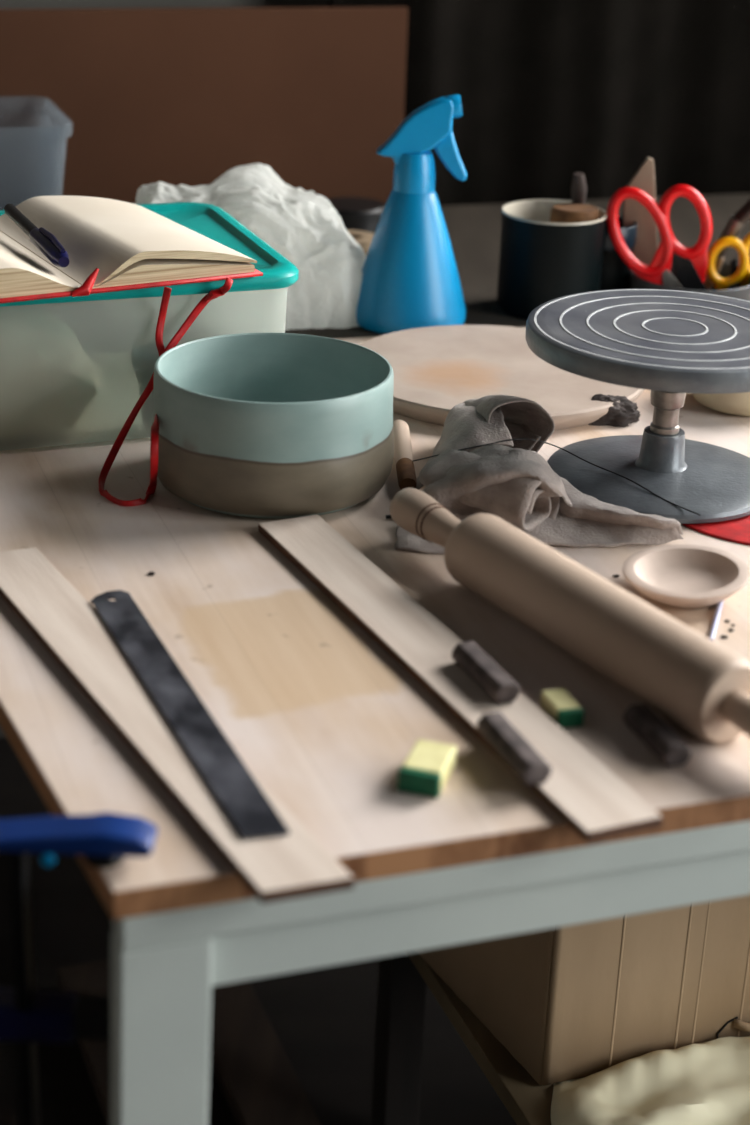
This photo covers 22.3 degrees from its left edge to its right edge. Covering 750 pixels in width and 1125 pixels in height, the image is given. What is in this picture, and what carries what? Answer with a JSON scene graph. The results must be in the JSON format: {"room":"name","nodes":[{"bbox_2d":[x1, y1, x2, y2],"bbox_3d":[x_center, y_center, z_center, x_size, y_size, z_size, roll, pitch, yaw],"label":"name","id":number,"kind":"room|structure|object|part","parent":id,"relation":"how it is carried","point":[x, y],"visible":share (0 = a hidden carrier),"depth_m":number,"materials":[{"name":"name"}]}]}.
{"room":"art studio","nodes":[
{"label":"art studio","id":0,"kind":"room"},
{"bbox_2d":[0,0,328,736],"bbox_3d":[-0.132,-1.097,2.133,4.080,2.800,0.060,-6,24,-18],"label":"wall","id":1,"kind":"structure","parent":0,"point":[4,4],"depth_m":2.25,"materials":[{"name":"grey paint"}]},
{"bbox_2d":[0,736,516,1124],"bbox_3d":[0.229,0.686,1.587,4.080,0.020,4.300,-6,24,-18],"label":"floor","id":2,"kind":"structure","parent":0,"point":[323,1019],"depth_m":1.99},
{"bbox_2d":[57,959,110,1124],"bbox_3d":[-0.154,0.613,1.666,0.070,0.024,0.900,-6,25,-19],"label":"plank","id":3,"kind":"object","parent":2,"relation":"on","point":[91,978],"visible":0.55,"depth_m":1.99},
{"bbox_2d":[209,980,320,1124],"bbox_3d":[-0.041,0.600,1.706,0.070,0.024,0.900,-6,25,-19],"label":"plank","id":4,"kind":"object","parent":2,"relation":"on","point":[255,1076],"visible":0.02,"depth_m":1.90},
{"bbox_2d":[0,327,749,1124],"bbox_3d":[0.321,0.278,1.570,1.430,0.750,0.824,-6,24,-18],"label":"work table","id":5,"kind":"object","parent":2,"relation":"on","point":[327,720],"visible":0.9,"depth_m":1.00,"materials":[{"name":"wood"}]},
{"bbox_2d":[0,812,156,1124],"bbox_3d":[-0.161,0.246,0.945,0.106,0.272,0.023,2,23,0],"label":"chair","id":6,"kind":"object","parent":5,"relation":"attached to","point":[29,1017],"visible":0.94,"depth_m":0.91,"materials":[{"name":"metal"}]},
{"bbox_2d":[0,202,298,450],"bbox_3d":[-0.270,-0.186,1.484,0.372,0.127,0.247,-7,25,-20],"label":"tub","id":7,"kind":"object","parent":5,"relation":"on","point":[73,370],"visible":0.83,"depth_m":1.40,"materials":[{"name":"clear plastic"}]},
{"bbox_2d":[0,196,262,506],"bbox_3d":[-0.234,-0.163,1.405,0.275,0.154,0.331,-11,26,-28],"label":"notebook","id":8,"kind":"object","parent":7,"relation":"on","point":[111,245],"visible":0.89,"depth_m":1.38,"materials":[{"name":"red paper"}]},
{"bbox_2d":[4,204,68,266],"bbox_3d":[-0.254,-0.245,1.419,0.013,0.018,0.151,-9,25,-24],"label":"ballpoint pen","id":9,"kind":"object","parent":8,"relation":"in","point":[42,239],"visible":1,"depth_m":1.39,"materials":[{"name":"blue plastic"}]},
{"bbox_3d":[-0.268,-0.238,1.462,0.372,0.013,0.247,-7,25,-20],"label":"lid","id":10,"kind":"part","parent":7,"relation":"part of","materials":[{"name":"teal plastic"}]},
{"bbox_3d":[-0.122,0.506,1.043,0.061,0.715,0.021,-6,24,-18],"label":"leg","id":11,"kind":"part","parent":5,"relation":"part of","materials":[{"name":"white paint"}]},
{"bbox_2d":[0,548,353,903],"bbox_3d":[-0.133,0.073,1.046,0.044,0.006,0.436,-10,26,-27],"label":"wooden lath","id":12,"kind":"object","parent":5,"relation":"on","point":[295,864],"visible":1,"depth_m":1.01,"materials":[{"name":"brown wood"}]},
{"bbox_2d":[92,590,289,838],"bbox_3d":[-0.107,0.075,1.034,0.024,0.001,0.299,-7,25,-21],"label":"ruler","id":13,"kind":"object","parent":12,"relation":"on","point":[248,808],"visible":1,"depth_m":1.01,"materials":[{"name":"grey metal"}]},
{"bbox_2d":[152,332,393,518],"bbox_3d":[-0.072,-0.098,1.350,0.173,0.086,0.173,2,23,0],"label":"pot","id":14,"kind":"object","parent":5,"relation":"on","point":[269,425],"visible":0.99,"depth_m":1.29,"materials":[{"name":"teal ceramic"}]},
{"bbox_2d":[397,739,456,797],"bbox_3d":[0.027,0.106,0.977,0.022,0.012,0.037,9,24,15],"label":"sponge piece","id":15,"kind":"object","parent":5,"relation":"on","point":[427,768],"visible":1,"depth_m":0.97,"materials":[{"name":"yellow plastic"}]},
{"bbox_3d":[0.500,0.106,1.099,1.316,0.019,0.022,-6,24,-18],"label":"rail","id":16,"kind":"part","parent":5,"relation":"part of","materials":[{"name":"white paint"}]},
{"bbox_2d":[258,514,662,842],"bbox_3d":[0.033,0.052,1.110,0.044,0.006,0.429,-9,26,-24],"label":"wooden lath","id":17,"kind":"object","parent":5,"relation":"on","point":[585,794],"visible":0.96,"depth_m":1.08,"materials":[{"name":"brown wood"}]},
{"bbox_2d":[452,641,519,703],"bbox_3d":[0.062,0.061,1.067,0.017,0.013,0.057,-8,25,-22],"label":"stick","id":18,"kind":"object","parent":17,"relation":"on","point":[475,662],"visible":1,"depth_m":1.06,"materials":[{"name":"brown wood"}]},
{"bbox_2d":[477,712,551,785],"bbox_3d":[0.072,0.096,0.987,0.017,0.013,0.060,-7,25,-20],"label":"stick","id":19,"kind":"object","parent":17,"relation":"on","point":[512,747],"visible":1,"depth_m":0.98,"materials":[{"name":"grey"}]},
{"bbox_2d":[360,325,643,429],"bbox_3d":[0.100,-0.155,1.584,0.250,0.018,0.250,2,23,0],"label":"bat","id":20,"kind":"object","parent":5,"relation":"on","point":[436,369],"visible":0.52,"depth_m":1.55,"materials":[{"name":"beige wood"}]},
{"bbox_2d":[588,394,639,426],"bbox_3d":[0.183,-0.123,1.514,0.057,0.022,0.032,2,23,0],"label":"clay lump","id":21,"kind":"object","parent":20,"relation":"on","point":[624,412],"visible":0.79,"depth_m":1.50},
{"bbox_2d":[395,394,682,554],"bbox_3d":[0.113,-0.074,1.350,0.194,0.054,0.236,2,23,0],"label":"linen cloth","id":22,"kind":"object","parent":5,"relation":"on","point":[510,481],"visible":0.85,"depth_m":1.29,"materials":[{"name":"grey fabric"}]},
{"bbox_2d":[393,420,699,515],"bbox_3d":[0.102,-0.076,1.351,0.272,0.056,0.111,16,27,29],"label":"cutter","id":23,"kind":"object","parent":5,"relation":"on","point":[403,454],"visible":0.95,"depth_m":1.37,"materials":[{"name":"brown wood"}]},
{"bbox_2d":[540,688,583,728],"bbox_3d":[0.103,0.080,1.046,0.015,0.010,0.028,-5,24,-17],"label":"sponge piece","id":24,"kind":"object","parent":5,"relation":"on","point":[559,705],"visible":1,"depth_m":1.04,"materials":[{"name":"yellow plastic"}]},
{"bbox_2d":[390,488,749,743],"bbox_3d":[0.126,0.033,1.110,0.049,0.049,0.412,-12,27,-30],"label":"rolling pin","id":25,"kind":"object","parent":5,"relation":"on","point":[696,682],"visible":1,"depth_m":1.08,"materials":[{"name":"brown wood"}]},
{"bbox_3d":[0.041,-0.024,1.236,0.028,0.028,0.087,-12,27,-30],"label":"handle","id":26,"kind":"part","parent":25,"relation":"part of","materials":[{"name":"brown wood"}]},
{"bbox_3d":[0.212,0.090,0.984,0.028,0.028,0.087,-12,27,-30],"label":"handle","id":27,"kind":"part","parent":25,"relation":"part of","materials":[{"name":"brown wood"}]},
{"bbox_2d":[623,703,690,766],"bbox_3d":[0.151,0.092,1.020,0.017,0.013,0.052,-6,24,-18],"label":"stick","id":28,"kind":"object","parent":5,"relation":"on","point":[641,719],"visible":1,"depth_m":1.01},
{"bbox_2d":[623,544,749,607],"bbox_3d":[0.197,0.011,1.204,0.080,0.020,0.078,2,23,0],"label":"dish","id":29,"kind":"object","parent":5,"relation":"on","point":[679,575],"visible":1,"depth_m":1.21,"materials":[{"name":"beige ceramic"}]},
{"bbox_2d":[682,515,749,544],"bbox_3d":[0.284,-0.042,1.358,0.167,0.002,0.167,2,23,0],"label":"mat","id":30,"kind":"object","parent":5,"relation":"on","point":[737,530],"visible":0.29,"depth_m":1.31,"materials":[{"name":"red fabric"}]},
{"bbox_2d":[525,289,749,523],"bbox_3d":[0.209,-0.113,1.363,0.209,0.118,0.209,2,23,0],"label":"wheel","id":31,"kind":"object","parent":30,"relation":"on","point":[671,344],"visible":0.98,"depth_m":1.34,"materials":[{"name":"grey paint"}]},
{"bbox_2d":[709,600,723,640],"bbox_3d":[0.211,0.034,1.171,0.004,0.004,0.067,8,24,13],"label":"tool","id":32,"kind":"object","parent":5,"relation":"on","point":[716,618],"visible":0.68,"depth_m":1.17,"materials":[{"name":"silver metal"}]},
{"bbox_2d":[692,392,749,416],"bbox_3d":[0.304,-0.149,1.562,0.097,0.039,0.097,2,23,0],"label":"bowl","id":33,"kind":"object","parent":5,"relation":"on","point":[738,404],"visible":0.3,"depth_m":1.53,"materials":[{"name":"ceramic"}]},
{"bbox_2d":[372,951,553,1124],"bbox_3d":[0.394,0.442,1.766,0.765,0.300,0.583,-6,24,-18],"label":"shelf","id":34,"kind":"object","parent":2,"relation":"on","point":[403,979],"visible":0.18,"depth_m":1.73,"materials":[{"name":"brown wood"}]},
{"bbox_3d":[0.023,0.434,1.773,0.036,0.282,0.036,-6,24,-18],"label":"leg","id":35,"kind":"part","parent":34,"relation":"part of","materials":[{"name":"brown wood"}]},
{"bbox_2d":[417,895,749,1084],"bbox_3d":[0.242,0.202,1.574,0.432,0.273,0.307,-6,24,-18],"label":"cardboard box","id":36,"kind":"object","parent":34,"relation":"on","point":[581,1000],"visible":0.18,"depth_m":1.45,"materials":[{"name":"brown cardboard"}]},
{"bbox_3d":[0.061,0.220,1.520,0.004,0.270,0.300,-10,26,-26],"label":"panel","id":37,"kind":"part","parent":36,"relation":"part of","materials":[{"name":"cardboard"}]},
{"bbox_3d":[0.312,0.257,1.457,0.380,0.270,0.004,-6,24,-18],"label":"panel","id":38,"kind":"part","parent":36,"relation":"part of","materials":[{"name":"cardboard"}]},
{"bbox_2d":[551,1036,749,1124],"bbox_3d":[0.300,0.398,1.436,0.435,0.032,0.170,-6,24,-18],"label":"plastic bag","id":39,"kind":"object","parent":34,"relation":"on","point":[706,1083],"visible":0.97,"depth_m":1.43,"materials":[{"name":"beige plastic"}]},
{"bbox_2d":[285,193,749,338],"bbox_3d":[-0.101,0.047,2.070,1.900,0.750,0.486,-6,24,-18],"label":"side table","id":40,"kind":"object","parent":2,"relation":"on","point":[474,231],"visible":0.17,"depth_m":2.07,"materials":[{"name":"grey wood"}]},
{"bbox_2d":[0,96,72,210],"bbox_3d":[-0.435,-0.382,1.911,0.242,0.139,0.172,-6,24,-18],"label":"clear container","id":41,"kind":"object","parent":40,"relation":"on","point":[34,132],"visible":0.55,"depth_m":1.86,"materials":[{"name":"white plastic"}]},
{"bbox_2d":[0,7,407,204],"bbox_3d":[-0.621,-0.348,2.034,1.371,0.468,0.012,-6,24,-18],"label":"panel","id":42,"kind":"object","parent":40,"relation":"attached to","point":[190,97],"visible":0.45,"depth_m":2.12,"materials":[{"name":"brown wood"}]},
{"bbox_2d":[132,163,365,329],"bbox_3d":[-0.124,-0.299,1.754,0.246,0.132,0.141,2,23,0],"label":"plastic bag","id":43,"kind":"object","parent":40,"relation":"on","point":[303,226],"visible":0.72,"depth_m":1.72,"materials":[{"name":"white plastic"}]},
{"bbox_2d":[328,197,384,233],"bbox_3d":[-0.024,-0.368,2.044,0.074,0.038,0.074,2,23,0],"label":"canister","id":44,"kind":"object","parent":40,"relation":"on","point":[356,213],"visible":0.37,"depth_m":2.02,"materials":[{"name":"plastic"}]},
{"bbox_2d":[347,230,373,255],"bbox_3d":[-0.025,-0.327,1.970,0.056,0.022,0.056,2,23,0],"label":"tape","id":45,"kind":"object","parent":40,"relation":"on","point":[363,238],"visible":0.19,"depth_m":1.96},
{"bbox_2d":[356,95,466,333],"bbox_3d":[0.034,-0.318,1.718,0.106,0.209,0.106,2,23,0],"label":"spray bottle","id":46,"kind":"object","parent":40,"relation":"on","point":[411,280],"visible":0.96,"depth_m":1.70,"materials":[{"name":"blue plastic"}]},
{"bbox_2d":[497,200,606,319],"bbox_3d":[0.166,-0.286,1.798,0.098,0.094,0.098,2,23,0],"label":"enamel mug","id":47,"kind":"object","parent":40,"relation":"on","point":[541,261],"visible":0.78,"depth_m":1.76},
{"bbox_2d":[550,203,599,222],"bbox_3d":[0.185,-0.289,1.794,0.049,0.094,0.048,2,23,0],"label":"cylinder","id":48,"kind":"object","parent":47,"relation":"in","point":[563,212],"visible":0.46,"depth_m":1.76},
{"bbox_2d":[571,172,586,203],"bbox_3d":[0.192,-0.323,1.810,0.015,0.097,0.022,7,24,12],"label":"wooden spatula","id":49,"kind":"object","parent":47,"relation":"in","point":[578,188],"visible":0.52,"depth_m":1.79,"materials":[{"name":"brown wood"}]},
{"bbox_2d":[600,216,637,289],"bbox_3d":[0.222,-0.289,1.828,0.055,0.080,0.055,2,23,0],"label":"tin","id":50,"kind":"object","parent":40,"relation":"on","point":[615,274],"visible":0.35,"depth_m":1.80,"materials":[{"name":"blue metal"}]},
{"bbox_2d":[630,263,749,300],"bbox_3d":[0.303,-0.258,1.818,0.121,0.038,0.121,2,23,0],"label":"pot","id":51,"kind":"object","parent":40,"relation":"on","point":[636,282],"visible":0.25,"depth_m":1.78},
{"bbox_2d":[622,157,657,279],"bbox_3d":[0.259,-0.305,1.829,0.049,0.168,0.007,2,23,0],"label":"wooden paddle","id":52,"kind":"object","parent":51,"relation":"in","point":[646,246],"visible":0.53,"depth_m":1.81,"materials":[{"name":"brown wood"}]},
{"bbox_2d":[607,185,711,289],"bbox_3d":[0.273,-0.279,1.798,0.116,0.157,0.016,2,23,0],"label":"scissors","id":53,"kind":"object","parent":51,"relation":"in","point":[690,264],"visible":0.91,"depth_m":1.78,"materials":[{"name":"red plastic"}]},
{"bbox_3d":[0.249,-0.305,1.785,0.066,0.094,0.011,2,23,0],"label":"handle","id":54,"kind":"part","parent":53,"relation":"part of","materials":[{"name":"red plastic"}]},
{"bbox_3d":[0.284,-0.244,1.807,0.030,0.076,0.002,2,23,0],"label":"blade","id":55,"kind":"part","parent":53,"relation":"part of","materials":[{"name":"metal"}]},
{"bbox_3d":[0.290,-0.306,1.788,0.053,0.099,0.012,2,23,0],"label":"handle","id":56,"kind":"part","parent":53,"relation":"part of","materials":[{"name":"red plastic"}]},
{"bbox_3d":[0.296,-0.262,1.804,0.067,0.122,0.002,2,23,0],"label":"blade","id":57,"kind":"part","parent":53,"relation":"part of","materials":[{"name":"black metal"}]},
{"bbox_2d":[703,199,749,289],"bbox_3d":[0.343,-0.293,1.839,0.070,0.146,0.025,2,23,0],"label":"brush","id":58,"kind":"object","parent":51,"relation":"in","point":[736,222],"visible":0.51,"depth_m":1.82,"materials":[{"name":"brown wood"}]},
{"bbox_3d":[0.322,-0.263,1.852,0.030,0.078,0.018,2,23,0],"label":"brush handle","id":59,"kind":"part","parent":58,"relation":"part of","materials":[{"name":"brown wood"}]},
{"bbox_2d":[706,233,749,289],"bbox_3d":[0.353,-0.267,1.828,0.077,0.108,0.014,2,23,0],"label":"scissors","id":60,"kind":"object","parent":51,"relation":"in","point":[739,277],"visible":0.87,"depth_m":1.82,"materials":[{"name":"yellow plastic"}]},
{"bbox_3d":[0.346,-0.243,1.832,0.018,0.059,0.002,2,23,0],"label":"blade","id":61,"kind":"part","parent":60,"relation":"part of","materials":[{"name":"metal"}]},
{"bbox_3d":[0.349,-0.254,1.832,0.022,0.081,0.002,2,23,0],"label":"blade","id":62,"kind":"part","parent":60,"relation":"part of","materials":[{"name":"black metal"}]},
{"bbox_3d":[0.370,-0.285,1.822,0.045,0.069,0.010,2,23,0],"label":"handle","id":63,"kind":"part","parent":60,"relation":"part of","materials":[{"name":"yellow plastic"}]},
{"bbox_2d":[329,0,749,205],"bbox_3d":[0.751,-0.888,2.398,1.685,2.230,0.034,-6,24,-18],"label":"curtain","id":64,"kind":"object","parent":2,"relation":"on","point":[550,91],"visible":0.2,"depth_m":2.35,"materials":[{"name":"fabric"}]}
]}

